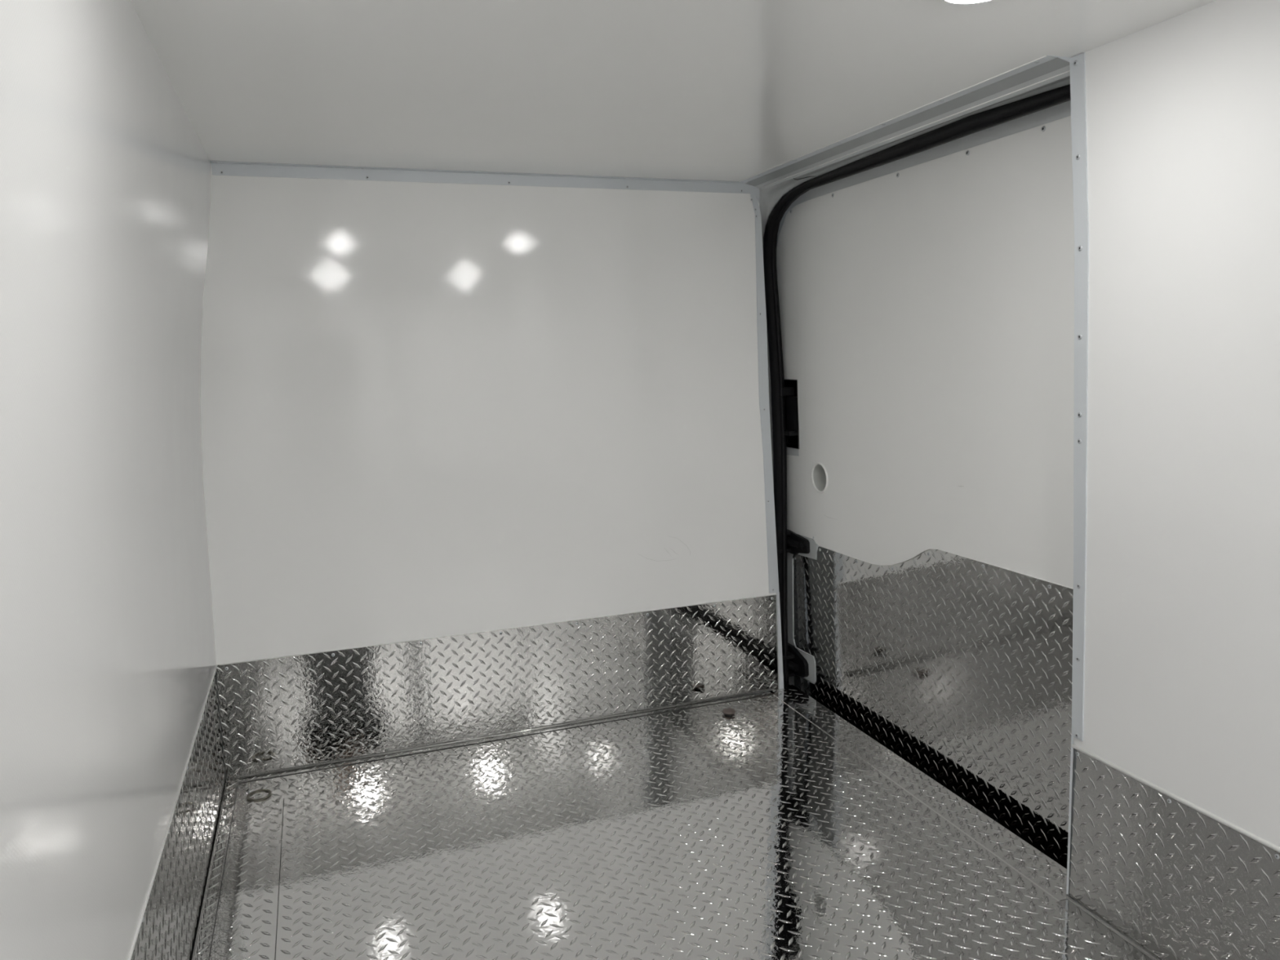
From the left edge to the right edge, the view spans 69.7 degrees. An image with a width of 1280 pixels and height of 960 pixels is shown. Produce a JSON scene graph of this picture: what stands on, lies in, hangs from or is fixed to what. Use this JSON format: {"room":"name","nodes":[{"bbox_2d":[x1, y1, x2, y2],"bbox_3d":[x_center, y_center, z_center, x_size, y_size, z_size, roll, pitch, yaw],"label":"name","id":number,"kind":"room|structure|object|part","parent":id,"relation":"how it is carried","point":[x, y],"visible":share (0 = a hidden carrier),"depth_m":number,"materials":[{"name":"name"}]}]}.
{"room":"cargo space","nodes":[
{"label":"cargo space","id":0,"kind":"room"},
{"bbox_2d":[0,0,217,959],"bbox_3d":[-0.571,0.313,0.736,0.178,1.950,4.530,-4,9,-19],"label":"wall","id":1,"kind":"structure","parent":0,"point":[108,660],"depth_m":1.32,"materials":[{"name":"white"}]},
{"bbox_2d":[130,673,238,959],"bbox_3d":[-0.563,1.034,0.823,0.056,0.398,4.448,-4,9,-19],"label":"kick plate","id":2,"kind":"object","parent":1,"relation":"attached to","point":[178,922],"visible":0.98,"depth_m":2.19,"materials":[{"name":"silver metal"}]},
{"bbox_2d":[200,162,776,772],"bbox_3d":[-0.455,-0.054,3.127,2.058,2.000,0.056,-4,9,-19],"label":"wall","id":3,"kind":"structure","parent":0,"point":[428,411],"depth_m":3.04,"materials":[{"name":"white plastic"}]},
{"bbox_2d":[210,160,752,193],"bbox_3d":[-0.424,-0.975,2.976,1.761,0.036,0.024,-4,9,-19],"label":"trim","id":4,"kind":"structure","parent":3,"relation":"attached to","point":[218,168],"depth_m":2.94,"materials":[{"name":"grey paint"}]},
{"bbox_2d":[215,595,778,783],"bbox_3d":[-0.388,0.692,3.208,1.974,0.398,0.037,-4,9,-19],"label":"kick plate","id":5,"kind":"object","parent":3,"relation":"attached to","point":[291,715],"visible":1,"depth_m":3.17,"materials":[{"name":"silver metal"}]},
{"bbox_2d":[750,186,783,689],"bbox_3d":[0.475,-0.120,3.427,0.125,1.892,0.011,-4,9,-19],"label":"trim","id":6,"kind":"structure","parent":3,"relation":"attached to","point":[763,384],"depth_m":3.41,"materials":[{"name":"grey paint"}]},
{"bbox_2d":[208,694,1133,959],"bbox_3d":[0.353,1.198,1.192,2.080,0.082,4.480,-4,9,-19],"label":"floor","id":7,"kind":"structure","parent":0,"point":[702,833],"depth_m":2.41,"materials":[{"name":"silver metal"}]},
{"bbox_2d":[246,789,271,800],"bbox_3d":[-1.168,0.969,2.819,0.072,0.010,0.072,-4,9,-19],"label":"anchor","id":8,"kind":"object","parent":7,"relation":"on","point":[268,791],"visible":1,"depth_m":2.82,"materials":[{"name":"silver metal"}]},
{"bbox_2d":[722,708,735,715],"bbox_3d":[0.324,0.846,3.352,0.049,0.016,0.049,-4,9,-19],"label":"anchor","id":9,"kind":"object","parent":7,"relation":"on","point":[727,712],"visible":1,"depth_m":3.34,"materials":[{"name":"silver metal"}]},
{"bbox_2d":[130,0,1216,182],"bbox_3d":[0.385,-0.750,0.936,2.350,0.052,4.560,-4,9,-19],"label":"ceiling","id":10,"kind":"structure","parent":0,"point":[739,91],"depth_m":1.91,"materials":[{"name":"white plastic"}]},
{"bbox_2d":[942,0,989,4],"bbox_3d":[0.552,-0.801,1.501,0.132,0.017,0.132,-4,9,-19],"label":"recessed light","id":11,"kind":"object","parent":10,"relation":"in","point":[956,2],"visible":1,"depth_m":1.54,"materials":[{"name":"white plastic"}]},
{"bbox_2d":[1071,0,1279,853],"bbox_3d":[1.543,0.265,0.680,0.243,1.950,3.012,-4,9,-19],"label":"wall","id":12,"kind":"structure","parent":0,"point":[1182,677],"depth_m":1.77,"materials":[{"name":"white plastic"}]},
{"bbox_2d":[740,55,1071,190],"bbox_3d":[0.658,-0.958,2.598,0.146,0.029,1.469,-4,9,-19],"label":"trim","id":13,"kind":"structure","parent":12,"relation":"attached to","point":[1047,69],"depth_m":2.33,"materials":[{"name":"grey paint"}]},
{"bbox_2d":[759,75,1070,486],"bbox_3d":[0.706,-0.010,2.921,0.368,2.090,1.850,-3,8,-8],"label":"trim","id":14,"kind":"structure","parent":12,"relation":"attached to","point":[769,197],"depth_m":2.96,"materials":[{"name":"grey paint"}]},
{"bbox_2d":[763,84,1070,683],"bbox_3d":[0.787,0.014,2.806,0.107,1.991,1.645,-4,9,-19],"label":"seal","id":15,"kind":"object","parent":14,"relation":"attached to","point":[971,124],"visible":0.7,"depth_m":3.40,"materials":[{"name":"black rubber"}]},
{"bbox_2d":[771,681,1067,901],"bbox_3d":[0.788,0.967,2.948,0.116,0.144,1.618,-4,9,-19],"label":"door sill","id":16,"kind":"structure","parent":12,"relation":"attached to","point":[1049,875],"depth_m":2.68,"materials":[{"name":"silver metal"}]},
{"bbox_2d":[776,84,1074,869],"bbox_3d":[0.871,0.001,2.812,0.157,2.090,2.050,-4,9,-19],"label":"door","id":17,"kind":"structure","parent":12,"relation":"in","point":[926,297],"depth_m":2.69,"materials":[{"name":"white paint"}]},
{"bbox_3d":[0.588,0.737,3.690,0.101,0.122,0.182,-4,9,-19],"label":"roller arm","id":18,"kind":"part","parent":17,"relation":"part of","materials":[{"name":"black plastic"}]},
{"bbox_3d":[0.625,0.253,3.568,0.007,0.087,0.236,-4,9,-19],"label":"bracket plate","id":19,"kind":"part","parent":17,"relation":"part of","materials":[{"name":"grey paint"}]},
{"bbox_2d":[813,464,826,490],"bbox_3d":[0.685,-0.011,3.374,0.064,0.107,0.107,-4,9,-19],"label":"hole","id":20,"kind":"object","parent":17,"relation":"on","point":[819,470],"depth_m":3.41,"materials":[{"name":"grey plastic"}]},
{"bbox_3d":[0.837,-0.297,2.763,0.054,1.249,1.755,-4,9,-19],"label":"liner panel","id":21,"kind":"part","parent":17,"relation":"part of","materials":[{"name":"white plastic"}]},
{"bbox_3d":[0.899,0.604,2.892,0.036,0.852,1.732,-4,9,-19],"label":"kick panel","id":22,"kind":"part","parent":17,"relation":"part of","materials":[{"name":"silver metal"}]},
{"bbox_2d":[1066,53,1088,894],"bbox_3d":[0.975,0.061,2.042,0.112,1.896,0.039,-4,9,-19],"label":"trim","id":23,"kind":"structure","parent":12,"relation":"attached to","point":[1077,63],"depth_m":2.00,"materials":[{"name":"grey paint"}]},
{"bbox_2d":[1056,748,1279,959],"bbox_3d":[1.509,0.981,0.778,0.064,0.409,2.981,-4,9,-19],"label":"kick plate","id":24,"kind":"object","parent":12,"relation":"attached to","point":[1155,876],"visible":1,"depth_m":1.94,"materials":[{"name":"silver metal"}]}
]}

